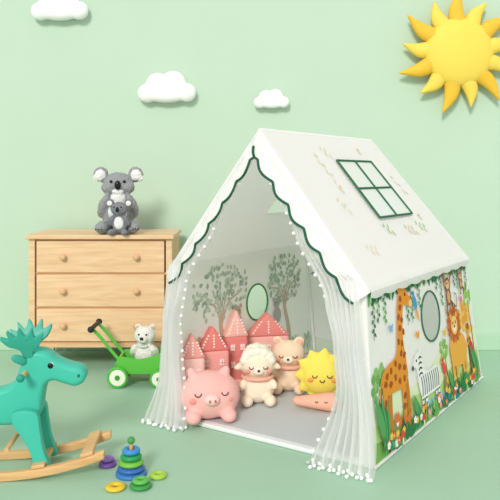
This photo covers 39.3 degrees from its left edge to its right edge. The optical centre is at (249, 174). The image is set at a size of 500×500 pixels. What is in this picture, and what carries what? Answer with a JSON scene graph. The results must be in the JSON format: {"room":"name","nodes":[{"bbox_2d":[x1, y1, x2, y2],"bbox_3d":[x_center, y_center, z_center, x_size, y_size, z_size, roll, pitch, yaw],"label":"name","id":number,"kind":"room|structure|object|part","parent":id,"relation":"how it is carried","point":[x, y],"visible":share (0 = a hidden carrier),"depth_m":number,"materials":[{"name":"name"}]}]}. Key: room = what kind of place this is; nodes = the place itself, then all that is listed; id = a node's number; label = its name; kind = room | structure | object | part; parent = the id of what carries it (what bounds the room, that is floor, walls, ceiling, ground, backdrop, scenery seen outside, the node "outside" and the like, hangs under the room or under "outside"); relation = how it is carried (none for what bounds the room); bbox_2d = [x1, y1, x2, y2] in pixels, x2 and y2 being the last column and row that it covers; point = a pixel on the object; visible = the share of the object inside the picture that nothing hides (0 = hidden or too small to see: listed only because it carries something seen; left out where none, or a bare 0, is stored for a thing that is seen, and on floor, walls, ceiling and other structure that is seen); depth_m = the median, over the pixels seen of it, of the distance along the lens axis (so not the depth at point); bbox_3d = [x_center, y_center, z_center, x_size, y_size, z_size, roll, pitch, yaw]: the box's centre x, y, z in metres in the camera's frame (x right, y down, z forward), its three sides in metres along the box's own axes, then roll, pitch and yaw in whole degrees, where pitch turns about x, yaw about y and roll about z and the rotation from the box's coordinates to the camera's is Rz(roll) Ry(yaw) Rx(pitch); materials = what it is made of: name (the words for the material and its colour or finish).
{"room":"children's room","nodes":[
{"label":"children's room","id":0,"kind":"room"},
{"bbox_2d":[0,0,499,333],"bbox_3d":[0.000,-0.300,5.660,9.000,3.600,0.100,0,0,0],"label":"wall","id":1,"kind":"structure","parent":0,"point":[71,107],"depth_m":5.61,"materials":[{"name":"green paint"}]},
{"bbox_2d":[31,0,87,20],"bbox_3d":[-1.511,-1.349,5.555,0.456,0.246,0.100,0,0,0],"label":"wall decoration","id":2,"kind":"object","parent":1,"relation":"attached to","point":[59,10],"visible":1,"depth_m":5.51,"materials":[{"name":"white"}]},
{"bbox_2d":[137,71,195,102],"bbox_3d":[-0.661,-0.700,5.555,0.466,0.251,0.102,0,0,0],"label":"wall decoration","id":3,"kind":"object","parent":1,"relation":"attached to","point":[170,87],"visible":1,"depth_m":5.51,"materials":[{"name":"white"}]},
{"bbox_2d":[0,334,499,349],"bbox_3d":[0.000,1.335,5.598,9.000,0.130,0.024,0,0,0],"label":"baseboard","id":4,"kind":"structure","parent":1,"relation":"attached to","point":[484,341],"depth_m":5.59,"materials":[{"name":"green paint"}]},
{"bbox_2d":[254,89,288,107],"bbox_3d":[0.169,-0.606,5.555,0.283,0.152,0.062,0,0,0],"label":"wall decoration","id":5,"kind":"object","parent":1,"relation":"attached to","point":[274,98],"visible":1,"depth_m":5.53,"materials":[{"name":"white"}]},
{"bbox_2d":[399,0,499,112],"bbox_3d":[1.636,-0.979,5.519,0.927,0.994,0.165,0,0,0],"label":"wall decoration","id":6,"kind":"object","parent":1,"relation":"attached to","point":[458,51],"visible":1,"depth_m":5.49,"materials":[{"name":"yellow plastic"}]},
{"bbox_2d":[0,350,499,499],"bbox_3d":[0.000,1.450,2.400,9.000,0.100,6.600,0,0,0],"label":"floor","id":7,"kind":"structure","parent":0,"point":[456,456],"depth_m":3.49,"materials":[{"name":"green"}]},
{"bbox_2d":[0,319,111,481],"bbox_3d":[-1.180,1.053,3.326,1.000,0.695,0.360,0,0,-4],"label":"rocking moose","id":8,"kind":"object","parent":7,"relation":"on","point":[23,404],"visible":1,"depth_m":3.27,"materials":[{"name":"teal plastic"}]},
{"bbox_3d":[-1.045,0.925,3.186,0.038,0.038,0.038,0,0,-4],"label":"handle knob","id":9,"kind":"part","parent":8,"relation":"part of","materials":[{"name":"teal plastic"}]},
{"bbox_3d":[-1.016,1.231,3.256,0.175,0.279,0.044,0,0,-4],"label":"leg","id":10,"kind":"part","parent":8,"relation":"part of","materials":[{"name":"teal plastic"}]},
{"bbox_3d":[-1.028,1.231,3.419,0.175,0.279,0.044,0,0,-4],"label":"leg","id":11,"kind":"part","parent":8,"relation":"part of","materials":[{"name":"teal plastic"}]},
{"bbox_2d":[25,229,180,350],"bbox_3d":[-1.065,0.912,5.224,1.050,0.975,0.572,0,0,0],"label":"pine dresser","id":12,"kind":"object","parent":7,"relation":"on","point":[78,277],"visible":0.7,"depth_m":4.98,"materials":[{"name":"brown wood"}]},
{"bbox_3d":[-1.553,0.927,5.000,0.044,0.945,0.044,0,0,0],"label":"leg post","id":13,"kind":"part","parent":12,"relation":"part of","materials":[{"name":"brown wood"}]},
{"bbox_3d":[-1.563,0.840,5.240,0.022,0.780,0.500,0,0,0],"label":"panel","id":14,"kind":"part","parent":12,"relation":"part of","materials":[{"name":"brown wood"}]},
{"bbox_3d":[-1.325,1.069,4.960,0.046,0.046,0.043,0,0,0],"label":"knob","id":15,"kind":"part","parent":12,"relation":"part of","materials":[{"name":"brown wood"}]},
{"bbox_3d":[-1.325,0.824,4.960,0.046,0.046,0.043,0,0,0],"label":"knob","id":16,"kind":"part","parent":12,"relation":"part of","materials":[{"name":"brown wood"}]},
{"bbox_3d":[-1.325,0.583,4.960,0.046,0.046,0.043,0,0,0],"label":"knob","id":17,"kind":"part","parent":12,"relation":"part of","materials":[{"name":"brown wood"}]},
{"bbox_3d":[-1.065,0.946,5.010,0.940,0.016,0.022,0,0,0],"label":"rail","id":18,"kind":"part","parent":12,"relation":"part of","materials":[{"name":"brown wood"}]},
{"bbox_3d":[-1.065,1.069,4.992,0.910,0.232,0.024,0,0,0],"label":"drawer","id":19,"kind":"part","parent":12,"relation":"part of","materials":[{"name":"brown wood"}]},
{"bbox_3d":[-1.065,1.200,5.010,0.940,0.016,0.022,0,0,0],"label":"rail","id":20,"kind":"part","parent":12,"relation":"part of","materials":[{"name":"brown wood"}]},
{"bbox_3d":[-1.065,0.703,5.010,0.940,0.016,0.022,0,0,0],"label":"rail","id":21,"kind":"part","parent":12,"relation":"part of","materials":[{"name":"brown wood"}]},
{"bbox_3d":[-1.065,0.463,5.010,0.940,0.016,0.022,0,0,0],"label":"rail","id":22,"kind":"part","parent":12,"relation":"part of","materials":[{"name":"brown wood"}]},
{"bbox_3d":[-1.065,0.824,4.992,0.910,0.228,0.024,0,0,0],"label":"drawer","id":23,"kind":"part","parent":12,"relation":"part of","materials":[{"name":"brown wood"}]},
{"bbox_3d":[-1.065,0.583,4.992,0.910,0.225,0.024,0,0,0],"label":"drawer","id":24,"kind":"part","parent":12,"relation":"part of","materials":[{"name":"brown wood"}]},
{"bbox_2d":[93,167,142,233],"bbox_3d":[-0.959,0.181,5.087,0.364,0.486,0.301,0,0,-8],"label":"plush","id":25,"kind":"object","parent":12,"relation":"on","point":[117,186],"visible":0.77,"depth_m":5.04,"materials":[{"name":"grey"}]},
{"bbox_2d":[106,199,132,234],"bbox_3d":[-0.927,0.298,4.954,0.195,0.254,0.120,0,0,6],"label":"plush toy","id":26,"kind":"object","parent":12,"relation":"on","point":[119,221],"visible":1,"depth_m":4.94,"materials":[{"name":"grey"}]},
{"bbox_3d":[-0.805,0.824,4.960,0.046,0.046,0.043,0,0,0],"label":"knob","id":27,"kind":"part","parent":12,"relation":"part of","materials":[{"name":"brown wood"}]},
{"bbox_3d":[-0.805,0.583,4.960,0.046,0.046,0.043,0,0,0],"label":"knob","id":28,"kind":"part","parent":12,"relation":"part of","materials":[{"name":"brown wood"}]},
{"bbox_3d":[-0.577,0.927,5.000,0.044,0.945,0.044,0,0,0],"label":"leg post","id":29,"kind":"part","parent":12,"relation":"part of","materials":[{"name":"brown wood"}]},
{"bbox_3d":[-0.567,0.840,5.240,0.022,0.780,0.500,0,0,0],"label":"panel","id":30,"kind":"part","parent":12,"relation":"part of","materials":[{"name":"brown wood"}]},
{"bbox_2d":[99,459,116,468],"bbox_3d":[-0.685,1.388,3.370,0.086,0.024,0.086,0,0,0],"label":"ring","id":31,"kind":"object","parent":7,"relation":"on","point":[113,463],"visible":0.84,"depth_m":3.34,"materials":[{"name":"purple"}]},
{"bbox_2d":[101,455,113,462],"bbox_3d":[-0.685,1.366,3.370,0.064,0.020,0.064,0,0,0],"label":"ring","id":32,"kind":"object","parent":31,"relation":"on","point":[108,458],"visible":0.92,"depth_m":3.35,"materials":[{"name":"purple"}]},
{"bbox_2d":[105,481,125,492],"bbox_3d":[-0.600,1.390,3.120,0.092,0.020,0.092,0,0,0],"label":"ring","id":33,"kind":"object","parent":7,"relation":"on","point":[116,486],"visible":1,"depth_m":3.10,"materials":[{"name":"yellow"}]},
{"bbox_2d":[87,318,160,387],"bbox_3d":[-0.803,1.196,4.720,0.527,0.407,0.278,0,0,0],"label":"cart","id":34,"kind":"object","parent":7,"relation":"on","point":[126,364],"visible":0.72,"depth_m":4.61,"materials":[{"name":"green plastic"}]},
{"bbox_3d":[-0.925,1.150,4.632,0.245,0.275,0.022,0,0,0],"label":"handle rail","id":35,"kind":"part","parent":34,"relation":"part of","materials":[{"name":"green plastic"}]},
{"bbox_3d":[-0.925,1.150,4.808,0.245,0.275,0.022,0,0,0],"label":"handle rail","id":36,"kind":"part","parent":34,"relation":"part of","materials":[{"name":"green plastic"}]},
{"bbox_2d":[130,324,158,358],"bbox_3d":[-0.709,1.147,4.698,0.173,0.289,0.178,0,0,-32],"label":"plush","id":37,"kind":"object","parent":34,"relation":"on","point":[144,335],"visible":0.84,"depth_m":4.67,"materials":[{"name":"white"}]},
{"bbox_2d":[115,436,146,480],"bbox_3d":[-0.555,1.311,3.270,0.146,0.178,0.146,0,0,0],"label":"stacking toy","id":38,"kind":"object","parent":7,"relation":"on","point":[131,465],"visible":1,"depth_m":3.23,"materials":[{"name":"blue"}]},
{"bbox_3d":[-0.555,1.240,3.270,0.036,0.036,0.036,0,0,0],"label":"peg knob","id":39,"kind":"part","parent":38,"relation":"part of","materials":[{"name":"green"}]},
{"bbox_2d":[129,481,151,490],"bbox_3d":[-0.490,1.389,3.135,0.100,0.022,0.100,0,0,0],"label":"ring","id":40,"kind":"object","parent":7,"relation":"on","point":[148,485],"visible":0.7,"depth_m":3.10,"materials":[{"name":"green"}]},
{"bbox_2d":[132,476,148,484],"bbox_3d":[-0.490,1.368,3.135,0.076,0.020,0.076,0,0,0],"label":"ring","id":41,"kind":"object","parent":40,"relation":"on","point":[138,480],"visible":1,"depth_m":3.12,"materials":[{"name":"green"}]},
{"bbox_2d":[149,470,166,479],"bbox_3d":[-0.425,1.389,3.240,0.080,0.022,0.080,0,0,0],"label":"ring","id":42,"kind":"object","parent":7,"relation":"on","point":[157,474],"visible":1,"depth_m":3.22,"materials":[{"name":"green"}]},
{"bbox_2d":[141,128,482,482],"bbox_3d":[0.501,0.577,4.360,1.414,1.651,1.979,0,0,34],"label":"tent","id":43,"kind":"object","parent":7,"relation":"on","point":[355,265],"visible":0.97,"depth_m":3.91,"materials":[{"name":"white fabric"}]},
{"bbox_2d":[183,333,204,378],"bbox_3d":[-0.346,1.161,4.158,0.154,0.433,0.099,0,0,-15],"label":"cushion","id":44,"kind":"object","parent":43,"relation":"on","point":[193,356],"visible":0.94,"depth_m":4.12,"materials":[{"name":"pink fabric"}]},
{"bbox_3d":[-0.299,0.642,3.810,0.697,1.511,0.149,0,0,34],"label":"pompom trim","id":45,"kind":"part","parent":43,"relation":"part of","materials":[{"name":"white fabric"}]},
{"bbox_2d":[143,156,252,429],"bbox_3d":[-0.297,0.646,3.813,0.679,1.492,0.155,0,0,34],"label":"sheer curtain","id":46,"kind":"object","parent":43,"relation":"hanging from","point":[167,408],"depth_m":3.90,"materials":[{"name":"white fabric"}]},
{"bbox_2d":[183,366,239,424],"bbox_3d":[-0.224,1.232,3.954,0.342,0.289,0.283,0,0,-12],"label":"pig","id":47,"kind":"object","parent":43,"relation":"on","point":[207,394],"visible":0.98,"depth_m":3.88},
{"bbox_3d":[-0.216,0.232,3.795,0.578,0.768,0.026,0,0,34],"label":"valance trim","id":48,"kind":"part","parent":43,"relation":"part of","materials":[{"name":"green"}]},
{"bbox_2d":[200,326,228,369],"bbox_3d":[-0.232,1.156,4.307,0.202,0.444,0.117,0,0,-18],"label":"cushion","id":49,"kind":"object","parent":43,"relation":"on","point":[215,350],"visible":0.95,"depth_m":4.27,"materials":[{"name":"pink fabric"}]},
{"bbox_2d":[223,309,247,390],"bbox_3d":[-0.093,1.121,4.478,0.155,0.514,0.120,0,0,-19],"label":"cushion","id":50,"kind":"object","parent":43,"relation":"on","point":[235,334],"visible":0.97,"depth_m":4.44,"materials":[{"name":"pink fabric"}]},
{"bbox_2d":[233,303,241,318],"bbox_3d":[-0.081,0.942,4.597,0.011,0.194,0.116,0,0,34],"label":"print","id":51,"kind":"object","parent":43,"relation":"attached to","point":[236,306],"depth_m":4.61,"materials":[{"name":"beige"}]},
{"bbox_2d":[192,253,309,346],"bbox_3d":[0.013,0.957,4.743,0.043,0.801,1.705,0,0,34],"label":"print","id":52,"kind":"object","parent":43,"relation":"on","point":[220,286],"depth_m":4.72,"materials":[{"name":"green"}]},
{"bbox_2d":[206,272,295,339],"bbox_3d":[0.017,1.037,4.766,0.040,0.656,1.139,0,0,34],"label":"print","id":53,"kind":"object","parent":43,"relation":"on","point":[279,287],"depth_m":4.73,"materials":[{"name":"green"}]},
{"bbox_2d":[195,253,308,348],"bbox_3d":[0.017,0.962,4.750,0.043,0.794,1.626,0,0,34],"label":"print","id":54,"kind":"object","parent":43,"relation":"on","point":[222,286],"depth_m":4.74,"materials":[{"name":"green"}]},
{"bbox_2d":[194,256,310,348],"bbox_3d":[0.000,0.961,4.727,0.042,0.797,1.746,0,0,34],"label":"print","id":55,"kind":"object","parent":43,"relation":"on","point":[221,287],"depth_m":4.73,"materials":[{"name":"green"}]},
{"bbox_2d":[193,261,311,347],"bbox_3d":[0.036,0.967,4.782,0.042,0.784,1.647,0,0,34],"label":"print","id":56,"kind":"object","parent":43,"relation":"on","point":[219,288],"depth_m":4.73,"materials":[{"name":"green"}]},
{"bbox_2d":[234,342,280,406],"bbox_3d":[0.047,1.198,4.216,0.278,0.356,0.220,0,0,-4],"label":"sheep","id":57,"kind":"object","parent":43,"relation":"on","point":[257,363],"visible":1,"depth_m":4.17},
{"bbox_2d":[247,312,288,350],"bbox_3d":[0.114,1.151,4.677,0.293,0.455,0.128,0,0,-12],"label":"cushion","id":58,"kind":"object","parent":43,"relation":"on","point":[263,331],"visible":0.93,"depth_m":4.63,"materials":[{"name":"pink fabric"}]},
{"bbox_2d":[273,296,280,322],"bbox_3d":[0.191,0.962,5.004,0.011,0.194,0.126,0,0,34],"label":"print","id":59,"kind":"object","parent":43,"relation":"attached to","point":[276,299],"depth_m":5.01,"materials":[{"name":"grey fabric"}]},
{"bbox_2d":[272,336,304,394],"bbox_3d":[0.243,1.204,4.450,0.235,0.344,0.227,0,0,4],"label":"plush","id":60,"kind":"object","parent":43,"relation":"on","point":[287,353],"visible":0.75,"depth_m":4.40,"materials":[{"name":"brown fabric"}]},
{"bbox_3d":[0.253,0.232,3.481,0.578,0.768,0.026,0,0,34],"label":"valance trim","id":61,"kind":"part","parent":43,"relation":"part of","materials":[{"name":"green"}]},
{"bbox_2d":[304,340,312,353],"bbox_3d":[0.012,1.320,4.779,0.007,0.120,1.773,0,0,34],"label":"print","id":62,"kind":"object","parent":43,"relation":"on","point":[308,344],"depth_m":5.43,"materials":[{"name":"green fabric"}]},
{"bbox_2d":[293,392,334,411],"bbox_3d":[0.407,1.308,4.087,0.317,0.139,0.118,0,0,8],"label":"carrot","id":63,"kind":"object","parent":43,"relation":"on","point":[321,401],"visible":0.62,"depth_m":4.06,"materials":[{"name":"orange fabric"}]},
{"bbox_2d":[294,348,335,394],"bbox_3d":[0.435,1.222,4.267,0.329,0.328,0.124,0,0,3],"label":"sun plush toy","id":64,"kind":"object","parent":43,"relation":"on","point":[316,373],"visible":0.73,"depth_m":4.23,"materials":[{"name":"yellow fabric"}]},
{"bbox_3d":[0.293,0.642,3.405,0.694,1.511,0.160,0,0,34],"label":"pompom trim","id":65,"kind":"part","parent":43,"relation":"part of","materials":[{"name":"white fabric"}]},
{"bbox_2d":[268,156,376,481],"bbox_3d":[0.300,0.646,3.412,0.679,1.492,0.155,0,0,34],"label":"sheer curtain","id":66,"kind":"object","parent":43,"relation":"hanging from","point":[347,443],"depth_m":3.34,"materials":[{"name":"white fabric"}]},
{"bbox_2d":[315,337,332,351],"bbox_3d":[1.040,1.320,5.160,1.260,0.120,0.031,0,0,34],"label":"print","id":67,"kind":"object","parent":43,"relation":"on","point":[321,343],"depth_m":5.47,"materials":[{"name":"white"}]},
{"bbox_2d":[315,146,335,181],"bbox_3d":[0.447,-0.061,4.028,0.136,0.223,0.215,0,0,15],"label":"print","id":68,"kind":"object","parent":43,"relation":"attached to","point":[325,161],"depth_m":4.02,"materials":[{"name":"beige fabric"}]},
{"bbox_2d":[336,175,407,213],"bbox_3d":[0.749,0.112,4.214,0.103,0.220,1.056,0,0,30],"label":"window","id":69,"kind":"structure","parent":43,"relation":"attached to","point":[355,194],"depth_m":4.16,"materials":[{"name":"beige"}]},
{"bbox_2d":[366,244,380,255],"bbox_3d":[0.647,0.392,3.665,0.050,0.072,0.115,0,0,39],"label":"print","id":70,"kind":"object","parent":43,"relation":"attached to","point":[371,249],"depth_m":3.67,"materials":[{"name":"beige fabric"}]},
{"bbox_2d":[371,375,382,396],"bbox_3d":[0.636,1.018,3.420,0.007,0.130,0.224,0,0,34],"label":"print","id":71,"kind":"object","parent":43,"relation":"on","point":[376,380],"depth_m":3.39,"materials":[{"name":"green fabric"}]},
{"bbox_2d":[372,362,384,403],"bbox_3d":[0.635,1.011,3.418,0.010,0.179,0.194,0,0,34],"label":"print","id":72,"kind":"object","parent":43,"relation":"attached to","point":[378,368],"depth_m":3.40,"materials":[{"name":"green fabric"}]},
{"bbox_2d":[380,288,409,414],"bbox_3d":[0.757,0.951,3.596,0.045,0.802,0.480,0,0,34],"label":"print","id":73,"kind":"object","parent":43,"relation":"on","point":[394,302],"depth_m":3.59,"materials":[{"name":"orange fabric"}]},
{"bbox_2d":[384,296,406,409],"bbox_3d":[0.736,0.926,3.565,0.033,0.590,0.317,0,0,34],"label":"print","id":74,"kind":"object","parent":43,"relation":"on","point":[395,363],"depth_m":3.59,"materials":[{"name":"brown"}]},
{"bbox_2d":[389,380,410,432],"bbox_3d":[0.773,1.199,3.594,0.018,0.324,0.285,0,0,34],"label":"print","id":75,"kind":"object","parent":43,"relation":"on","point":[399,390],"depth_m":3.59,"materials":[{"name":"orange fabric"}]},
{"bbox_2d":[395,408,411,428],"bbox_3d":[0.794,1.262,3.613,0.006,0.124,0.230,0,0,35],"label":"print","id":76,"kind":"object","parent":43,"relation":"on","point":[403,416],"depth_m":3.62,"materials":[{"name":"orange fabric"}]},
{"bbox_2d":[412,291,416,309],"bbox_3d":[0.900,0.686,3.831,0.005,0.112,0.074,0,0,37],"label":"print","id":77,"kind":"object","parent":43,"relation":"attached to","point":[414,302],"depth_m":3.84,"materials":[{"name":"blue fabric"}]},
{"bbox_2d":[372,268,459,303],"bbox_3d":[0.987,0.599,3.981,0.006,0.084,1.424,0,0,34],"label":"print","id":78,"kind":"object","parent":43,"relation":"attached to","point":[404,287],"depth_m":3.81,"materials":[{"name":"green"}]},
{"bbox_2d":[368,268,465,299],"bbox_3d":[0.996,0.602,3.994,0.007,0.090,1.546,0,0,34],"label":"print","id":79,"kind":"object","parent":43,"relation":"attached to","point":[405,287],"depth_m":3.84,"materials":[{"name":"green"}]},
{"bbox_2d":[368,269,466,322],"bbox_3d":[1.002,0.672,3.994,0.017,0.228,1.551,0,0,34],"label":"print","id":80,"kind":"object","parent":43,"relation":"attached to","point":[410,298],"depth_m":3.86,"materials":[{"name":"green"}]},
{"bbox_2d":[371,266,465,336],"bbox_3d":[1.006,0.672,4.000,0.014,0.229,1.514,0,0,34],"label":"print","id":81,"kind":"object","parent":43,"relation":"attached to","point":[398,303],"depth_m":3.83,"materials":[{"name":"multicoloured fabric"}]},
{"bbox_2d":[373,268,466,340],"bbox_3d":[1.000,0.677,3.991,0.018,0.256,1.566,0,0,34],"label":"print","id":82,"kind":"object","parent":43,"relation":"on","point":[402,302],"depth_m":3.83,"materials":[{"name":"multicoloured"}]},
{"bbox_2d":[373,327,476,426],"bbox_3d":[1.079,1.200,4.063,0.020,0.360,1.773,0,0,34],"label":"print","id":83,"kind":"object","parent":43,"relation":"on","point":[415,394],"depth_m":3.95,"materials":[{"name":"multicoloured fabric"}]},
{"bbox_2d":[391,386,459,448],"bbox_3d":[1.037,1.316,3.965,0.011,0.128,1.332,0,0,34],"label":"print","id":84,"kind":"object","parent":43,"relation":"on","point":[410,422],"depth_m":3.82,"materials":[{"name":"multicoloured fabric"}]},
{"bbox_2d":[375,346,477,456],"bbox_3d":[1.066,1.208,4.013,0.019,0.324,1.664,0,0,34],"label":"print","id":85,"kind":"object","parent":43,"relation":"on","point":[407,403],"depth_m":3.83,"materials":[{"name":"multicoloured fabric"}]},
{"bbox_2d":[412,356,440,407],"bbox_3d":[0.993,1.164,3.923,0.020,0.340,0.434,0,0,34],"label":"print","id":86,"kind":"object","parent":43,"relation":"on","point":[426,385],"depth_m":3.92,"materials":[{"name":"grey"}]},
{"bbox_2d":[413,346,440,409],"bbox_3d":[0.994,1.146,3.927,0.023,0.408,0.426,0,0,34],"label":"print","id":87,"kind":"object","parent":43,"relation":"on","point":[426,367],"depth_m":3.93,"materials":[{"name":"white fabric"}]},
{"bbox_2d":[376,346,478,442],"bbox_3d":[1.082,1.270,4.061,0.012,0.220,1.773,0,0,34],"label":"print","id":88,"kind":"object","parent":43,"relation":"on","point":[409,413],"depth_m":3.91,"materials":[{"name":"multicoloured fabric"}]},
{"bbox_2d":[381,307,474,445],"bbox_3d":[1.079,1.075,4.073,0.029,0.492,1.596,0,0,34],"label":"print","id":89,"kind":"object","parent":43,"relation":"on","point":[425,363],"depth_m":3.90,"materials":[{"name":"multicoloured fabric"}]},
{"bbox_2d":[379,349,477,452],"bbox_3d":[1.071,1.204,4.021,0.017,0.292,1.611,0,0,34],"label":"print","id":90,"kind":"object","parent":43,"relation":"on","point":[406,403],"depth_m":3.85,"materials":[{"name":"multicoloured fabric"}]},
{"bbox_2d":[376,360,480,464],"bbox_3d":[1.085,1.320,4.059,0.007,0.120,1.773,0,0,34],"label":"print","id":91,"kind":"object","parent":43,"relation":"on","point":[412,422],"depth_m":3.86,"materials":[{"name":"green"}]},
{"bbox_2d":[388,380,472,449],"bbox_3d":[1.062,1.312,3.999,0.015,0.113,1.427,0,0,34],"label":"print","id":92,"kind":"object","parent":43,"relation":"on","point":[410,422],"depth_m":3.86,"materials":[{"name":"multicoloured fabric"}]},
{"bbox_2d":[390,368,474,439],"bbox_3d":[1.087,1.296,4.031,0.007,0.088,1.424,0,0,34],"label":"print","id":93,"kind":"object","parent":43,"relation":"on","point":[406,424],"depth_m":3.95,"materials":[{"name":"multicoloured fabric"}]},
{"bbox_2d":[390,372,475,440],"bbox_3d":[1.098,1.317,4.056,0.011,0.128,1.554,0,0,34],"label":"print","id":94,"kind":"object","parent":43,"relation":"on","point":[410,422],"depth_m":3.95,"materials":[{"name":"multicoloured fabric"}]},
{"bbox_2d":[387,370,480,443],"bbox_3d":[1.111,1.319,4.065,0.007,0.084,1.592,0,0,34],"label":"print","id":95,"kind":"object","parent":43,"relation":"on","point":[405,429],"depth_m":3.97,"materials":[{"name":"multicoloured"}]},
{"bbox_2d":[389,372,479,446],"bbox_3d":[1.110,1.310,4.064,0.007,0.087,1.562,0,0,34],"label":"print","id":96,"kind":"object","parent":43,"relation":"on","point":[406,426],"depth_m":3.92,"materials":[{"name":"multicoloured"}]},
{"bbox_2d":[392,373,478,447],"bbox_3d":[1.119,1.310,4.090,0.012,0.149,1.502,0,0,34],"label":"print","id":97,"kind":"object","parent":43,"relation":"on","point":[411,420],"depth_m":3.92,"materials":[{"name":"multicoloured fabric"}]},
{"bbox_2d":[405,375,466,438],"bbox_3d":[1.042,1.316,3.972,0.012,0.124,1.256,0,0,34],"label":"print","id":98,"kind":"object","parent":43,"relation":"on","point":[419,416],"depth_m":3.99,"materials":[{"name":"multicoloured fabric"}]},
{"bbox_2d":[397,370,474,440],"bbox_3d":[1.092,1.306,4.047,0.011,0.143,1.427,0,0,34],"label":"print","id":99,"kind":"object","parent":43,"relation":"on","point":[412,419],"depth_m":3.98,"materials":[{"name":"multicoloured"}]},
{"bbox_2d":[412,376,461,418],"bbox_3d":[1.113,1.320,4.102,0.006,0.100,0.890,0,0,34],"label":"print","id":100,"kind":"object","parent":43,"relation":"on","point":[438,401],"depth_m":4.06,"materials":[{"name":"multicoloured fabric"}]},
{"bbox_2d":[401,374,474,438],"bbox_3d":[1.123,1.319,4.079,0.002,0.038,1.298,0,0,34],"label":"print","id":101,"kind":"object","parent":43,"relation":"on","point":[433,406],"depth_m":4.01,"materials":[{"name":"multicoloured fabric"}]},
{"bbox_2d":[402,379,473,434],"bbox_3d":[1.128,1.310,4.097,0.010,0.148,1.254,0,0,34],"label":"print","id":102,"kind":"object","parent":43,"relation":"on","point":[418,415],"depth_m":3.98,"materials":[{"name":"multicoloured fabric"}]},
{"bbox_2d":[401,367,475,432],"bbox_3d":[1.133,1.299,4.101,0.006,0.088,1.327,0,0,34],"label":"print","id":103,"kind":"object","parent":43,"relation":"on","point":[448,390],"depth_m":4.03,"materials":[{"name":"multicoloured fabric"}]},
{"bbox_2d":[441,357,446,374],"bbox_3d":[1.154,1.136,4.163,0.006,0.112,0.083,0,0,34],"label":"print","id":104,"kind":"object","parent":43,"relation":"attached to","point":[443,364],"depth_m":4.16},
{"bbox_2d":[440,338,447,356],"bbox_3d":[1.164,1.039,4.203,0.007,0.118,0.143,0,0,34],"label":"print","id":105,"kind":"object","parent":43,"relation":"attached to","point":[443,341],"depth_m":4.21,"materials":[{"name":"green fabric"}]},
{"bbox_2d":[440,339,447,359],"bbox_3d":[1.165,1.051,4.204,0.007,0.123,0.147,0,0,34],"label":"print","id":106,"kind":"object","parent":43,"relation":"attached to","point":[443,342],"depth_m":4.21,"materials":[{"name":"green fabric"}]},
{"bbox_2d":[428,387,461,414],"bbox_3d":[1.156,1.317,4.133,0.006,0.092,0.610,0,0,33],"label":"print","id":107,"kind":"object","parent":43,"relation":"on","point":[441,399],"depth_m":4.12,"materials":[{"name":"multicoloured"}]},
{"bbox_2d":[442,266,465,315],"bbox_3d":[1.284,0.716,4.400,0.017,0.303,0.467,0,0,34],"label":"print","id":108,"kind":"object","parent":43,"relation":"on","point":[453,277],"depth_m":4.41,"materials":[{"name":"brown"}]},
{"bbox_2d":[447,306,460,342],"bbox_3d":[1.273,0.930,4.363,0.013,0.231,0.258,0,0,34],"label":"print","id":109,"kind":"object","parent":43,"relation":"on","point":[453,312],"depth_m":4.35,"materials":[{"name":"orange fabric"}]},
{"bbox_2d":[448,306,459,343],"bbox_3d":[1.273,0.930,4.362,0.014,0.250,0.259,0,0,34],"label":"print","id":110,"kind":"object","parent":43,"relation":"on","point":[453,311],"depth_m":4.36,"materials":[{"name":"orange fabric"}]},
{"bbox_2d":[447,280,461,302],"bbox_3d":[1.289,0.733,4.406,0.006,0.113,0.298,0,0,34],"label":"print","id":111,"kind":"object","parent":43,"relation":"on","point":[454,287],"depth_m":4.43,"materials":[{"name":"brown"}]},
{"bbox_2d":[451,316,457,333],"bbox_3d":[1.274,0.935,4.363,0.007,0.118,0.121,0,0,34],"label":"print","id":112,"kind":"object","parent":43,"relation":"on","point":[454,319],"depth_m":4.37,"materials":[{"name":"yellow"}]},
{"bbox_2d":[450,312,468,376],"bbox_3d":[1.333,1.059,4.439,0.022,0.403,0.395,0,0,34],"label":"print","id":113,"kind":"object","parent":43,"relation":"on","point":[459,326],"depth_m":4.43,"materials":[{"name":"orange fabric"}]},
{"bbox_2d":[454,367,468,381],"bbox_3d":[1.339,1.260,4.428,0.002,0.032,0.307,0,0,34],"label":"print","id":114,"kind":"object","parent":43,"relation":"on","point":[460,375],"depth_m":4.43,"materials":[{"name":"green fabric"}]},
{"bbox_2d":[457,304,466,324],"bbox_3d":[1.380,0.904,4.541,0.008,0.142,0.235,0,0,34],"label":"print","id":115,"kind":"object","parent":43,"relation":"attached to","point":[461,308],"depth_m":4.53,"materials":[{"name":"orange fabric"}]},
{"bbox_2d":[459,301,471,339],"bbox_3d":[1.406,0.946,4.576,0.016,0.275,0.295,0,0,34],"label":"print","id":116,"kind":"object","parent":43,"relation":"on","point":[465,307],"depth_m":4.58,"materials":[{"name":"orange"}]},
{"bbox_2d":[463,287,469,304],"bbox_3d":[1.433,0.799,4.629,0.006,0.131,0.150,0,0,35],"label":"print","id":117,"kind":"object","parent":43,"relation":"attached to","point":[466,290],"depth_m":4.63,"materials":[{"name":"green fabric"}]},
{"bbox_2d":[463,284,469,305],"bbox_3d":[1.433,0.789,4.631,0.008,0.146,0.155,0,0,34],"label":"print","id":118,"kind":"object","parent":43,"relation":"attached to","point":[466,290],"depth_m":4.63,"materials":[{"name":"green fabric"}]}
]}

